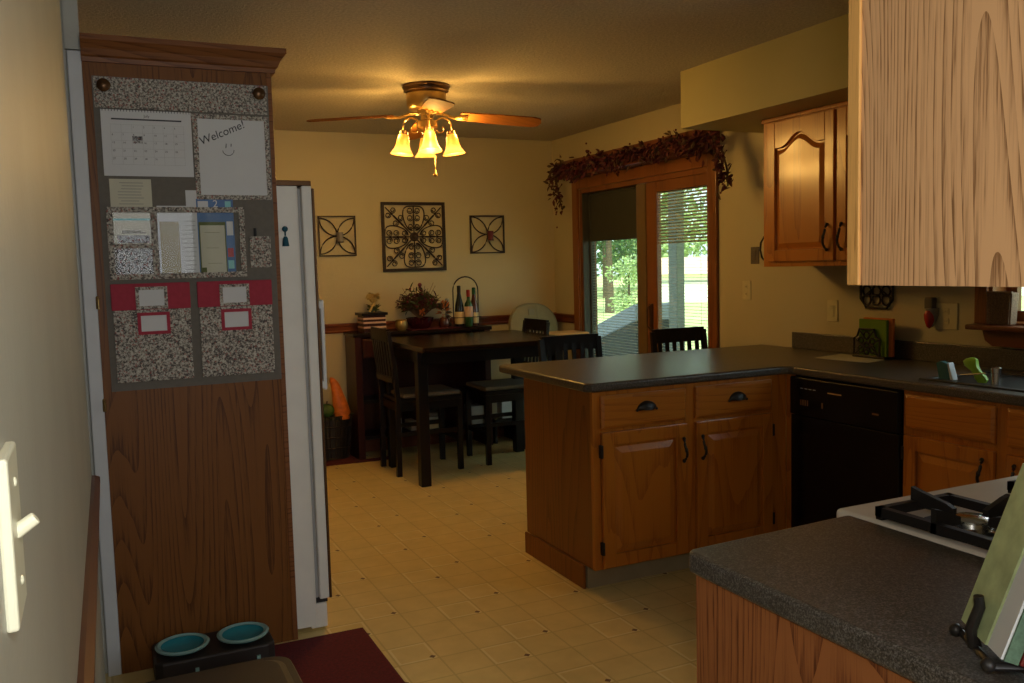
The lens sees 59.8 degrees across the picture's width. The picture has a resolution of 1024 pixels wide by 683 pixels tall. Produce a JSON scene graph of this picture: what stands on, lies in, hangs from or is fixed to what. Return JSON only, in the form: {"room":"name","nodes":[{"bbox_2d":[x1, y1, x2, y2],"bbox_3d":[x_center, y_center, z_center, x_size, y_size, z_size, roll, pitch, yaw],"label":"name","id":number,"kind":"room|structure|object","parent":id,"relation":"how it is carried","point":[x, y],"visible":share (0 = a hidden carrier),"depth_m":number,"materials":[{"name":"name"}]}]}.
{"room":"kitchen","nodes":[
{"label":"kitchen","id":0,"kind":"room"},
{"bbox_2d":[0,0,107,682],"bbox_3d":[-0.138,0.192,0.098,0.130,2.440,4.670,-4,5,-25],"label":"wall","id":1,"kind":"structure","parent":0,"point":[43,401],"depth_m":0.90,"materials":[{"name":"grey paint"}]},
{"bbox_2d":[0,441,39,632],"bbox_3d":[-0.293,0.114,0.533,0.019,0.100,0.064,-4,5,-25],"label":"light switch","id":2,"kind":"object","parent":1,"relation":"attached to","point":[13,528],"visible":1,"depth_m":0.51,"materials":[{"name":"white plastic"}]},
{"bbox_2d":[77,475,99,682],"bbox_3d":[-0.090,0.529,0.146,0.019,0.067,4.671,-4,5,-24],"label":"trim","id":3,"kind":"structure","parent":1,"relation":"attached to","point":[87,648],"depth_m":1.41,"materials":[{"name":"brown wood"}]},
{"bbox_2d":[66,50,121,676],"bbox_3d":[-1.444,0.105,3.084,0.044,2.170,0.038,-4,5,-25],"label":"trim","id":4,"kind":"structure","parent":1,"relation":"attached to","point":[74,63],"depth_m":3.06,"materials":[{"name":"white paint"}]},
{"bbox_2d":[105,436,696,682],"bbox_3d":[0.145,1.236,2.708,5.004,0.100,8.999,-4,5,-25],"label":"floor","id":5,"kind":"structure","parent":0,"point":[441,577],"depth_m":3.85,"materials":[{"name":"tile"}]},
{"bbox_2d":[79,32,297,673],"bbox_3d":[-1.303,0.032,3.613,0.679,2.218,0.974,-4,5,-25],"label":"pantry cabinet","id":6,"kind":"object","parent":5,"relation":"on","point":[200,481],"visible":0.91,"depth_m":3.22,"materials":[{"name":"brown wood"}]},
{"bbox_2d":[91,75,281,391],"bbox_3d":[-1.134,-0.377,3.156,0.582,1.077,0.041,-4,5,-25],"label":"board","id":7,"kind":"object","parent":6,"relation":"attached to","point":[166,330],"visible":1,"depth_m":3.18,"materials":[{"name":"beige fabric"}]},
{"bbox_2d":[109,179,151,206],"bbox_3d":[-1.316,-0.500,3.076,0.133,0.121,0.002,-4,5,-25],"label":"card","id":8,"kind":"object","parent":7,"relation":"attached to","point":[123,192],"visible":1,"depth_m":3.07,"materials":[{"name":"paper"}]},
{"bbox_2d":[112,213,151,243],"bbox_3d":[-1.315,-0.393,3.083,0.119,0.109,0.002,-4,5,-25],"label":"note","id":9,"kind":"object","parent":7,"relation":"attached to","point":[129,228],"visible":1,"depth_m":3.08,"materials":[{"name":"paper"}]},
{"bbox_2d":[117,235,149,242],"bbox_3d":[-1.311,-0.354,3.086,0.104,0.027,0.001,-4,5,-25],"label":"picture","id":10,"kind":"object","parent":9,"relation":"attached to","point":[120,238],"depth_m":3.09},
{"bbox_2d":[117,248,152,274],"bbox_3d":[-1.309,-0.271,3.095,0.112,0.106,0.001,-4,5,-25],"label":"print","id":11,"kind":"object","parent":7,"relation":"in","point":[130,260],"visible":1,"depth_m":3.09},
{"bbox_2d":[100,108,193,176],"bbox_3d":[-1.261,-0.688,3.086,0.290,0.228,0.004,-4,5,-25],"label":"wall calendar","id":12,"kind":"object","parent":7,"relation":"attached to","point":[135,142],"visible":1,"depth_m":3.08,"materials":[{"name":"white paper"}]},
{"bbox_2d":[159,222,181,272],"bbox_3d":[-1.190,-0.325,3.145,0.094,0.196,0.001,-4,5,-25],"label":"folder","id":13,"kind":"object","parent":7,"relation":"in","point":[169,231],"visible":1,"depth_m":3.14,"materials":[{"name":"paper"}]},
{"bbox_2d":[156,206,193,272],"bbox_3d":[-1.183,-0.356,3.149,0.125,0.245,0.001,-4,5,-25],"label":"sheet","id":14,"kind":"object","parent":7,"relation":"in","point":[161,217],"visible":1,"depth_m":3.13,"materials":[{"name":"white paper"}]},
{"bbox_2d":[178,213,199,272],"bbox_3d":[-1.146,-0.353,3.162,0.062,0.225,0.002,-4,5,-25],"label":"letter","id":15,"kind":"object","parent":7,"relation":"in","point":[188,228],"visible":1,"depth_m":3.16,"materials":[{"name":"white paper"}]},
{"bbox_2d":[182,225,196,269],"bbox_3d":[-1.146,-0.342,3.162,0.049,0.172,0.001,-4,5,-25],"label":"print","id":16,"kind":"object","parent":15,"relation":"attached to","point":[189,232],"depth_m":3.16},
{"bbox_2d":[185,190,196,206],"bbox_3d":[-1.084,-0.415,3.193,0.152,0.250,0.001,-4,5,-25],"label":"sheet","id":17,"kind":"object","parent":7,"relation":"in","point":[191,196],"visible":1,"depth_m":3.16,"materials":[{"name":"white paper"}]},
{"bbox_2d":[198,222,227,271],"bbox_3d":[-1.073,-0.337,3.198,0.092,0.184,0.003,-4,5,-25],"label":"card","id":18,"kind":"object","parent":7,"relation":"in","point":[212,235],"visible":1,"depth_m":3.20,"materials":[{"name":"paper"}]},
{"bbox_2d":[196,199,235,271],"bbox_3d":[-1.063,-0.376,3.203,0.126,0.272,0.003,-4,5,-25],"label":"brochure","id":19,"kind":"object","parent":7,"relation":"in","point":[228,218],"visible":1,"depth_m":3.21,"materials":[{"name":"paper"}]},
{"bbox_2d":[146,656,302,682],"bbox_3d":[-0.747,1.083,2.320,0.440,0.294,0.500,-4,5,-25],"label":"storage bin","id":20,"kind":"object","parent":5,"relation":"on","point":[275,669],"visible":1,"depth_m":2.47,"materials":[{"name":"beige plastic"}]},
{"bbox_2d":[276,180,331,628],"bbox_3d":[-1.227,0.255,3.651,0.797,1.745,0.800,-4,5,-25],"label":"refrigerator","id":21,"kind":"object","parent":5,"relation":"on","point":[302,309],"visible":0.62,"depth_m":3.42,"materials":[{"name":"white metal"}]},
{"bbox_2d":[275,627,404,682],"bbox_3d":[-0.729,1.177,3.009,0.685,0.010,0.795,-4,5,-25],"label":"rug","id":22,"kind":"object","parent":5,"relation":"on","point":[349,656],"visible":0.5,"depth_m":3.23,"materials":[{"name":"fabric"}]},
{"bbox_2d":[152,622,274,679],"bbox_3d":[-1.066,1.109,3.183,0.400,0.114,0.220,-4,5,-25],"label":"pet feeder","id":23,"kind":"object","parent":22,"relation":"on","point":[185,653],"visible":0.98,"depth_m":3.13,"materials":[{"name":"brown plastic"}]},
{"bbox_2d":[155,633,209,656],"bbox_3d":[-1.159,1.070,3.133,0.182,0.023,0.182,-4,5,-25],"label":"bowl","id":24,"kind":"object","parent":23,"relation":"on","point":[185,644],"depth_m":3.14,"materials":[{"name":"teal ceramic"}]},
{"bbox_2d":[217,622,268,644],"bbox_3d":[-0.973,1.058,3.220,0.182,0.023,0.182,-4,5,-25],"label":"bowl","id":25,"kind":"object","parent":23,"relation":"on","point":[243,633],"depth_m":3.23,"materials":[{"name":"teal ceramic"}]},
{"bbox_2d":[326,454,387,465],"bbox_3d":[-1.263,0.878,6.647,0.670,0.012,0.355,-4,5,-25],"label":"rug","id":26,"kind":"object","parent":5,"relation":"on","point":[351,459],"visible":0.24,"depth_m":6.56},
{"bbox_2d":[324,412,353,459],"bbox_3d":[-1.345,0.681,6.630,0.334,0.384,0.272,-4,5,-25],"label":"basket","id":27,"kind":"object","parent":26,"relation":"on","point":[337,431],"visible":0.61,"depth_m":6.58,"materials":[{"name":"wicker"}]},
{"bbox_2d":[330,377,349,419],"bbox_3d":[-1.273,0.418,6.601,0.145,0.317,0.100,-4,5,-25],"label":"gourd","id":28,"kind":"object","parent":27,"relation":"in","point":[340,404],"visible":0.98,"depth_m":6.56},
{"bbox_2d":[370,326,463,476],"bbox_3d":[-0.674,0.394,6.272,0.538,1.010,0.400,-4,5,-25],"label":"dining chair","id":29,"kind":"object","parent":5,"relation":"on","point":[403,399],"visible":0.95,"depth_m":6.17,"materials":[{"name":"brown wood"}]},
{"bbox_2d":[391,384,459,398],"bbox_3d":[-0.626,0.351,6.292,0.419,0.030,0.376,-4,5,-25],"label":"cushion","id":30,"kind":"object","parent":29,"relation":"on","point":[438,391],"depth_m":6.18,"materials":[{"name":"fabric"}]},
{"bbox_2d":[343,325,492,459],"bbox_3d":[-0.708,0.373,6.907,1.109,0.945,0.292,-4,5,-25],"label":"sideboard","id":31,"kind":"object","parent":5,"relation":"on","point":[362,383],"visible":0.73,"depth_m":6.87,"materials":[{"name":"brown wood"}]},
{"bbox_2d":[355,311,387,332],"bbox_3d":[-1.056,-0.147,6.698,0.200,0.145,0.195,-4,5,-25],"label":"striped box","id":32,"kind":"object","parent":31,"relation":"on","point":[366,320],"visible":0.91,"depth_m":6.62,"materials":[{"name":"brown wood"}]},
{"bbox_2d":[366,292,380,311],"bbox_3d":[-1.042,-0.295,6.692,0.118,0.150,0.134,-2,5,-2],"label":"figurine","id":33,"kind":"object","parent":32,"relation":"on","point":[373,298],"visible":1,"depth_m":6.67,"materials":[{"name":"beige ceramic"}]},
{"bbox_2d":[395,319,407,330],"bbox_3d":[-0.838,-0.126,6.755,0.096,0.082,0.096,-4,5,-25],"label":"pot","id":34,"kind":"object","parent":31,"relation":"on","point":[401,324],"visible":1,"depth_m":6.72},
{"bbox_2d":[364,387,464,403],"bbox_3d":[-0.707,0.413,6.912,0.985,0.025,0.250,-4,5,-25],"label":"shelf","id":35,"kind":"object","parent":31,"relation":"attached to","point":[369,396],"depth_m":6.85,"materials":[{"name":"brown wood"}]},
{"bbox_2d":[365,420,484,439],"bbox_3d":[-0.700,0.682,6.935,0.985,0.025,0.250,-4,5,-25],"label":"shelf","id":36,"kind":"object","parent":31,"relation":"attached to","point":[371,432],"depth_m":6.89,"materials":[{"name":"brown wood"}]},
{"bbox_2d":[407,326,461,329],"bbox_3d":[-0.621,-0.105,6.897,0.400,0.004,0.252,-4,5,-25],"label":"table runner","id":37,"kind":"object","parent":31,"relation":"on","point":[433,327],"visible":0.64,"depth_m":6.85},
{"bbox_2d":[395,283,445,328],"bbox_3d":[-0.691,-0.280,6.822,0.400,0.361,0.266,-1,5,2],"label":"flower arrangement","id":38,"kind":"object","parent":37,"relation":"on","point":[416,305],"visible":1,"depth_m":6.79,"materials":[{"name":"plant"}]},
{"bbox_2d":[406,317,433,328],"bbox_3d":[-0.707,-0.142,6.838,0.216,0.085,0.216,-4,5,-25],"label":"bowl","id":39,"kind":"object","parent":38,"relation":"on","point":[414,322],"depth_m":6.76,"materials":[{"name":"red ceramic"}]},
{"bbox_2d":[436,300,451,327],"bbox_3d":[-0.525,-0.220,6.906,0.143,0.219,0.119,0,5,16],"label":"posy","id":40,"kind":"object","parent":37,"relation":"on","point":[444,322],"visible":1,"depth_m":6.88,"materials":[{"name":"brown plant"}]},
{"bbox_2d":[451,276,481,326],"bbox_3d":[-0.363,-0.315,6.976,0.220,0.394,0.107,-4,5,-25],"label":"wine rack","id":41,"kind":"object","parent":31,"relation":"on","point":[453,317],"visible":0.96,"depth_m":6.94,"materials":[{"name":"brown metal"}]},
{"bbox_2d":[455,285,464,325],"bbox_3d":[-0.411,-0.277,6.940,0.074,0.319,0.074,-4,5,-25],"label":"wine bottle","id":42,"kind":"object","parent":41,"relation":"in","point":[459,308],"visible":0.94,"depth_m":6.92,"materials":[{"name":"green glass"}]},
{"bbox_2d":[451,316,481,326],"bbox_3d":[-0.359,-0.157,6.990,0.215,0.077,0.107,-4,5,-25],"label":"basket","id":43,"kind":"object","parent":41,"relation":"on","point":[453,317],"depth_m":6.94,"materials":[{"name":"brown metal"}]},
{"bbox_2d":[464,290,472,325],"bbox_3d":[-0.338,-0.262,6.931,0.068,0.286,0.068,-4,5,-25],"label":"wine bottle","id":44,"kind":"object","parent":41,"relation":"in","point":[468,306],"visible":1,"depth_m":6.91,"materials":[{"name":"green glass"}]},
{"bbox_2d":[471,287,478,324],"bbox_3d":[-0.298,-0.276,6.993,0.070,0.301,0.070,-4,5,-25],"label":"wine bottle","id":45,"kind":"object","parent":41,"relation":"in","point":[473,299],"visible":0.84,"depth_m":6.97,"materials":[{"name":"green glass"}]},
{"bbox_2d":[464,403,484,423],"bbox_3d":[-0.299,0.574,7.075,0.112,0.141,0.155,-4,5,-25],"label":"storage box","id":46,"kind":"object","parent":31,"relation":"on","point":[476,409],"visible":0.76,"depth_m":7.01,"materials":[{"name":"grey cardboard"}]},
{"bbox_2d":[385,330,562,486],"bbox_3d":[-0.261,0.432,6.237,1.100,0.918,1.020,-4,5,-25],"label":"dining table","id":47,"kind":"object","parent":5,"relation":"on","point":[515,345],"visible":0.65,"depth_m":5.85,"materials":[{"name":"brown wood"}]},
{"bbox_2d":[464,318,549,465],"bbox_3d":[-0.029,0.351,6.574,0.538,1.010,0.400,-4,5,-25],"label":"dining chair","id":48,"kind":"object","parent":5,"relation":"on","point":[508,389],"visible":0.66,"depth_m":6.45,"materials":[{"name":"brown wood"}]},
{"bbox_2d":[466,378,523,390],"bbox_3d":[-0.078,0.315,6.548,0.419,0.030,0.376,-4,5,-25],"label":"cushion","id":49,"kind":"object","parent":48,"relation":"on","point":[508,384],"depth_m":6.44,"materials":[{"name":"black fabric"}]},
{"bbox_2d":[508,303,588,334],"bbox_3d":[0.277,0.251,7.050,0.430,1.098,0.732,-4,5,-25],"label":"high chair","id":50,"kind":"object","parent":5,"relation":"on","point":[527,310],"visible":0.4,"depth_m":7.18,"materials":[{"name":"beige plastic"}]},
{"bbox_2d":[549,330,588,334],"bbox_3d":[0.369,-0.060,6.809,0.370,0.022,0.260,-4,5,-25],"label":"tray","id":51,"kind":"object","parent":50,"relation":"on","point":[568,332],"depth_m":6.75,"materials":[{"name":"beige wood"}]},
{"bbox_2d":[538,333,602,361],"bbox_3d":[0.447,0.482,4.898,0.400,1.010,0.538,-4,5,-25],"label":"dining chair","id":52,"kind":"object","parent":5,"relation":"on","point":[557,343],"visible":0.2,"depth_m":5.08,"materials":[{"name":"brown wood"}]},
{"bbox_2d":[524,374,795,588],"bbox_3d":[0.705,0.596,4.277,1.102,0.876,0.714,-4,5,-25],"label":"base cabinet","id":53,"kind":"object","parent":5,"relation":"on","point":[622,485],"depth_m":3.98,"materials":[{"name":"brown wood"}]},
{"bbox_2d":[499,332,1023,406],"bbox_3d":[1.280,0.132,3.640,1.707,0.128,2.740,-4,5,-25],"label":"countertop","id":54,"kind":"structure","parent":53,"relation":"on","point":[914,360],"depth_m":4.09,"materials":[{"name":"laminate"}]},
{"bbox_2d":[816,354,887,362],"bbox_3d":[1.671,0.083,4.381,0.245,0.001,0.370,-4,5,-25],"label":"sheet","id":55,"kind":"object","parent":54,"relation":"on","point":[842,357],"visible":0.93,"depth_m":4.37,"materials":[{"name":"paper"}]},
{"bbox_2d":[852,328,895,359],"bbox_3d":[1.779,0.006,4.377,0.078,0.146,0.201,-4,5,-25],"label":"napkin holder","id":56,"kind":"object","parent":55,"relation":"on","point":[869,343],"visible":0.67,"depth_m":4.36,"materials":[{"name":"black metal"}]},
{"bbox_2d":[859,319,888,356],"bbox_3d":[1.771,-0.019,4.359,0.016,0.178,0.170,-4,5,-25],"label":"napkins","id":57,"kind":"object","parent":56,"relation":"in","point":[881,327],"visible":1,"depth_m":4.33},
{"bbox_2d":[863,317,894,356],"bbox_3d":[1.793,-0.023,4.353,0.016,0.185,0.180,-4,5,-25],"label":"napkins","id":58,"kind":"object","parent":56,"relation":"in","point":[891,353],"visible":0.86,"depth_m":4.28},
{"bbox_2d":[919,370,1023,391],"bbox_3d":[2.043,0.076,3.270,0.470,0.186,0.910,-4,5,-25],"label":"sink","id":59,"kind":"object","parent":54,"relation":"in","point":[1010,380],"visible":0.84,"depth_m":3.50,"materials":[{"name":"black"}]},
{"bbox_2d":[936,361,957,379],"bbox_3d":[1.719,0.114,3.519,0.030,0.070,0.078,-4,5,-25],"label":"sponge","id":60,"kind":"object","parent":59,"relation":"on","point":[946,370],"visible":1,"depth_m":3.50,"materials":[{"name":"teal plastic"}]},
{"bbox_2d":[960,357,987,382],"bbox_3d":[1.782,0.110,3.423,0.050,0.094,0.124,-4,5,-25],"label":"scrub brush","id":61,"kind":"object","parent":59,"relation":"on","point":[971,363],"visible":1,"depth_m":3.42,"materials":[{"name":"plastic"}]},
{"bbox_2d":[942,373,1023,388],"bbox_3d":[2.019,0.170,3.263,0.350,0.001,0.845,-4,5,-25],"label":"basin","id":62,"kind":"object","parent":59,"relation":"in","point":[1008,380],"depth_m":3.50,"materials":[{"name":"black plastic"}]},
{"bbox_2d":[991,367,1001,385],"bbox_3d":[1.810,0.130,3.327,0.036,0.068,0.036,-4,5,-25],"label":"soap pump","id":63,"kind":"object","parent":59,"relation":"on","point":[996,372],"visible":1,"depth_m":3.31,"materials":[{"name":"metal"}]},
{"bbox_2d":[650,326,707,352],"bbox_3d":[1.125,0.437,5.215,0.400,1.010,0.538,-4,5,-25],"label":"dining chair","id":64,"kind":"object","parent":5,"relation":"on","point":[668,335],"visible":0.14,"depth_m":5.40,"materials":[{"name":"brown wood"}]},
{"bbox_2d":[696,575,914,682],"bbox_3d":[0.636,0.847,1.376,0.384,0.876,0.628,-4,5,-25],"label":"base cabinet","id":65,"kind":"object","parent":5,"relation":"on","point":[739,640],"visible":0.34,"depth_m":1.40,"materials":[{"name":"brown wood"}]},
{"bbox_2d":[689,515,1023,682],"bbox_3d":[0.620,0.391,1.352,0.407,0.038,0.680,-4,5,-25],"label":"countertop","id":66,"kind":"structure","parent":65,"relation":"on","point":[889,597],"depth_m":1.37,"materials":[{"name":"laminate"}]},
{"bbox_2d":[949,594,1023,673],"bbox_3d":[0.609,0.309,1.078,0.116,0.163,0.117,-1,5,7],"label":"cookbook stand","id":67,"kind":"object","parent":66,"relation":"on","point":[968,633],"visible":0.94,"depth_m":1.08,"materials":[{"name":"black metal"}]},
{"bbox_2d":[961,463,1023,665],"bbox_3d":[0.608,0.262,1.067,0.088,0.210,0.115,-1,5,7],"label":"cookbook","id":68,"kind":"object","parent":67,"relation":"on","point":[1000,579],"visible":0.89,"depth_m":1.07,"materials":[{"name":"green paper"}]},
{"bbox_2d":[790,375,903,527],"bbox_3d":[1.702,0.594,4.024,0.592,0.872,0.620,-4,5,-25],"label":"dishwasher","id":69,"kind":"object","parent":5,"relation":"on","point":[847,438],"visible":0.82,"depth_m":3.89,"materials":[{"name":"black plastic"}]},
{"bbox_2d":[837,475,1017,557],"bbox_3d":[1.139,0.763,1.675,0.764,0.966,0.750,-4,5,-25],"label":"gas stove","id":70,"kind":"object","parent":5,"relation":"on","point":[966,518],"visible":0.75,"depth_m":1.66,"materials":[{"name":"metal"}]},
{"bbox_2d":[901,390,1023,496],"bbox_3d":[2.095,0.651,3.211,0.656,0.876,1.182,-4,5,-25],"label":"base cabinet","id":71,"kind":"object","parent":5,"relation":"on","point":[949,442],"visible":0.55,"depth_m":3.36,"materials":[{"name":"brown wood"}]},
{"bbox_3d":[-0.092,0.704,7.245,0.215,0.195,0.259,-4,5,-25],"label":"shelf","id":72,"kind":"object","parent":5,"relation":"on","visible":0},
{"bbox_2d":[497,401,511,418],"bbox_3d":[-0.061,0.524,7.161,0.090,0.173,0.095,-4,5,-25],"label":"box","id":73,"kind":"object","parent":72,"relation":"on","point":[502,407],"visible":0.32,"depth_m":7.12,"materials":[{"name":"paint"}]},
{"bbox_2d":[274,130,554,439],"bbox_3d":[-1.291,-0.356,6.833,3.884,2.440,0.120,-4,5,-25],"label":"wall","id":74,"kind":"structure","parent":0,"point":[349,174],"depth_m":7.01,"materials":[{"name":"beige paint"}]},
{"bbox_2d":[317,216,356,256],"bbox_3d":[-1.303,-0.792,6.679,0.287,0.304,0.075,-4,5,-25],"label":"wall decoration","id":75,"kind":"object","parent":74,"relation":"attached to","point":[339,235],"visible":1,"depth_m":6.68,"materials":[{"name":"brown metal"}]},
{"bbox_2d":[380,202,446,271],"bbox_3d":[-0.763,-0.819,6.960,0.522,0.537,0.023,-4,5,-25],"label":"wall decoration","id":76,"kind":"object","parent":74,"relation":"attached to","point":[414,236],"visible":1,"depth_m":6.96,"materials":[{"name":"brown metal"}]},
{"bbox_2d":[365,426,503,451],"bbox_3d":[-1.223,0.818,6.878,3.584,0.090,0.014,-4,5,-25],"label":"baseboard","id":77,"kind":"structure","parent":74,"relation":"attached to","point":[374,444],"depth_m":7.08,"materials":[{"name":"brown wood"}]},
{"bbox_2d":[325,312,555,333],"bbox_3d":[-1.243,-0.104,6.796,3.580,0.073,0.022,-4,5,-25],"label":"trim","id":78,"kind":"structure","parent":74,"relation":"attached to","point":[494,319],"depth_m":6.95,"materials":[{"name":"brown wood"}]},
{"bbox_2d":[469,215,504,253],"bbox_3d":[-0.186,-0.867,7.200,0.302,0.306,0.075,-4,5,-25],"label":"candle sconce","id":79,"kind":"object","parent":74,"relation":"attached to","point":[489,234],"visible":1,"depth_m":7.21,"materials":[{"name":"brown metal"}]},
{"bbox_2d":[77,0,848,140],"bbox_3d":[0.079,-1.294,2.491,5.004,0.100,8.999,-4,5,-25],"label":"ceiling","id":80,"kind":"structure","parent":0,"point":[574,66],"depth_m":4.15,"materials":[{"name":"paint"}]},
{"bbox_2d":[306,81,540,176],"bbox_3d":[-0.481,-1.191,5.061,0.995,0.515,0.995,2,6,33],"label":"ceiling fan","id":81,"kind":"object","parent":80,"relation":"hanging from","point":[425,99],"visible":1,"depth_m":5.01,"materials":[{"name":"wood"}]},
{"bbox_2d":[680,13,848,132],"bbox_3d":[1.927,-1.218,3.405,0.578,0.306,3.494,-4,5,-25],"label":"soffit","id":82,"kind":"structure","parent":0,"point":[807,68],"depth_m":4.26,"materials":[{"name":"paint"}]},
{"bbox_2d":[552,103,1023,359],"bbox_3d":[1.726,-0.262,4.821,0.140,2.440,6.094,-4,5,-25],"label":"wall","id":83,"kind":"structure","parent":0,"point":[784,301],"depth_m":5.25,"materials":[{"name":"beige paint"}]},
{"bbox_2d":[554,313,573,322],"bbox_3d":[0.437,-0.195,7.395,0.022,0.073,0.317,-4,5,-25],"label":"trim","id":84,"kind":"structure","parent":83,"relation":"attached to","point":[560,317],"depth_m":7.38,"materials":[{"name":"brown wood"}]},
{"bbox_2d":[592,239,637,356],"bbox_3d":[0.834,-0.212,6.760,0.018,1.734,0.835,-4,5,-25],"label":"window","id":85,"kind":"structure","parent":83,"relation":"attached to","point":[594,302],"depth_m":6.96,"materials":[{"name":"glass"}]},
{"bbox_2d":[557,130,719,358],"bbox_3d":[0.899,-0.264,6.407,0.274,2.215,1.890,-4,5,-25],"label":"door","id":86,"kind":"structure","parent":83,"relation":"in","point":[631,209],"depth_m":6.30,"materials":[{"name":"brown wood"}]},
{"bbox_2d":[543,129,733,227],"bbox_3d":[0.761,-1.123,6.125,0.192,0.591,2.279,-4,5,-25],"label":"leaf garland","id":87,"kind":"object","parent":86,"relation":"hanging from","point":[621,154],"visible":0.99,"depth_m":5.84},
{"bbox_2d":[658,185,707,351],"bbox_3d":[1.157,-0.151,5.964,0.017,1.732,0.565,-4,5,-25],"label":"blind","id":88,"kind":"structure","parent":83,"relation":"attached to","point":[672,188],"depth_m":5.95,"materials":[{"name":"plastic"}]},
{"bbox_2d":[742,281,750,299],"bbox_3d":[1.404,-0.306,5.327,0.010,0.115,0.075,-4,5,-25],"label":"wall outlet","id":89,"kind":"object","parent":83,"relation":"attached to","point":[746,285],"visible":1,"depth_m":5.32,"materials":[{"name":"beige plastic"}]},
{"bbox_2d":[751,247,758,263],"bbox_3d":[1.429,-0.507,5.243,0.010,0.100,0.070,-4,5,-25],"label":"wall switch","id":90,"kind":"object","parent":83,"relation":"attached to","point":[754,250],"visible":0.98,"depth_m":5.24,"materials":[{"name":"grey plastic"}]},
{"bbox_2d":[761,100,847,266],"bbox_3d":[1.772,-0.731,4.033,0.386,0.761,1.545,-4,5,-25],"label":"upper cabinet","id":91,"kind":"object","parent":83,"relation":"attached to","point":[806,151],"visible":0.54,"depth_m":4.36,"materials":[{"name":"brown wood"}]},
{"bbox_2d":[827,300,837,321],"bbox_3d":[1.698,-0.163,4.718,0.010,0.115,0.075,-4,5,-25],"label":"wall switch","id":92,"kind":"object","parent":83,"relation":"attached to","point":[832,305],"visible":1,"depth_m":4.71,"materials":[{"name":"beige plastic"}]},
{"bbox_2d":[859,285,893,309],"bbox_3d":[1.815,-0.277,4.434,0.013,0.231,0.213,-4,5,-25],"label":"trivet","id":93,"kind":"object","parent":83,"relation":"attached to","point":[891,289],"visible":0.56,"depth_m":4.43,"materials":[{"name":"metal"}]},
{"bbox_2d":[792,332,1023,370],"bbox_3d":[2.100,0.071,3.873,0.020,0.090,2.470,-4,5,-25],"label":"backsplash","id":94,"kind":"structure","parent":83,"relation":"attached to","point":[988,357],"depth_m":4.16,"materials":[{"name":"laminate"}]},
{"bbox_2d":[924,297,938,327],"bbox_3d":[1.954,-0.133,4.144,0.074,0.145,0.064,-4,5,-25],"label":"night light","id":95,"kind":"object","parent":83,"relation":"attached to","point":[931,314],"visible":1,"depth_m":4.13,"materials":[{"name":"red plastic"}]},
{"bbox_2d":[936,303,957,329],"bbox_3d":[1.996,-0.116,4.087,0.010,0.120,0.115,-4,5,-25],"label":"wall outlet","id":96,"kind":"object","parent":83,"relation":"attached to","point":[947,318],"visible":1,"depth_m":4.08,"materials":[{"name":"beige plastic"}]},
{"bbox_2d":[965,287,1023,348],"bbox_3d":[2.338,-0.471,3.372,0.232,1.048,1.235,-4,5,-25],"label":"window","id":97,"kind":"structure","parent":83,"relation":"in","point":[1011,336],"depth_m":3.86,"materials":[{"name":"brown wood"}]},
{"bbox_2d":[986,291,1018,324],"bbox_3d":[2.099,-0.144,3.812,0.053,0.144,0.122,-4,5,-25],"label":"woven basket","id":98,"kind":"object","parent":97,"relation":"on","point":[1002,306],"visible":1,"depth_m":3.79,"materials":[{"name":"brown wicker"}]},
{"bbox_3d":[1.868,0.022,1.466,2.754,2.440,0.120,-4,5,-25],"label":"wall","id":99,"kind":"structure","parent":0,"visible":0},
{"bbox_2d":[847,0,1023,286],"bbox_3d":[0.680,-0.457,1.112,0.374,0.763,0.318,-4,5,-25],"label":"upper cabinet","id":100,"kind":"object","parent":99,"relation":"attached to","point":[935,194],"visible":1,"depth_m":1.07,"materials":[{"name":"brown wood"}]},
{"label":"outside","id":101,"kind":"structure","parent":0,"visible":0},
{"bbox_2d":[597,275,1023,349],"bbox_3d":[27.233,-2.550,40.384,76.300,0.180,130.000,-4,5,-25],"label":"ground","id":102,"kind":"structure","parent":101,"point":[700,306],"depth_m":27.89,"materials":[{"name":"green plant"}]},
{"bbox_2d":[596,239,636,312],"bbox_3d":[2.760,-3.400,26.963,2.967,5.089,3.127,0,5,18],"label":"shade tree","id":103,"kind":"object","parent":102,"relation":"on","point":[608,249],"visible":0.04,"depth_m":27.16,"materials":[{"name":"green plant"}]},
{"bbox_2d":[596,239,636,297],"bbox_3d":[3.972,-6.400,38.323,6.157,9.059,5.490,-4,5,-25],"label":"shade tree","id":104,"kind":"object","parent":102,"relation":"on","point":[627,252],"visible":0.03,"depth_m":38.75,"materials":[{"name":"green plant"}]},
{"bbox_2d":[604,254,637,312],"bbox_3d":[2.598,-1.108,19.974,1.165,1.728,1.064,-4,5,-25],"label":"shade tree","id":105,"kind":"object","parent":102,"relation":"on","point":[628,298],"visible":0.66,"depth_m":19.85,"materials":[{"name":"green plant"}]},
{"bbox_2d":[596,187,706,286],"bbox_3d":[8.020,-7.714,48.624,8.805,9.704,9.084,-4,5,-25],"label":"shade tree","id":106,"kind":"object","parent":102,"relation":"on","point":[665,247],"visible":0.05,"depth_m":47.31,"materials":[{"name":"green plant"}]},
{"bbox_2d":[661,256,1023,302],"bbox_3d":[12.668,-2.538,33.883,14.618,1.670,4.606,-1,5,9],"label":"building","id":107,"kind":"structure","parent":102,"relation":"on","point":[689,273],"depth_m":32.86,"materials":[{"name":"white"}]},
{"bbox_3d":[2.198,0.732,8.296,3.500,0.080,8.000,-4,5,-25],"label":"patio","id":108,"kind":"object","parent":102,"relation":"on","visible":0},
{"bbox_2d":[598,303,669,356],"bbox_3d":[1.555,-0.029,11.396,0.550,0.940,0.959,-4,5,-25],"label":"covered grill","id":109,"kind":"object","parent":108,"relation":"on","point":[633,308],"visible":0.38,"depth_m":11.11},
{"bbox_2d":[668,190,684,351],"bbox_3d":[1.883,-0.762,10.188,0.110,2.590,0.160,-4,5,-25],"label":"porch post","id":110,"kind":"object","parent":108,"relation":"on","point":[676,272],"visible":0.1,"depth_m":10.13,"materials":[{"name":"grey paint"}]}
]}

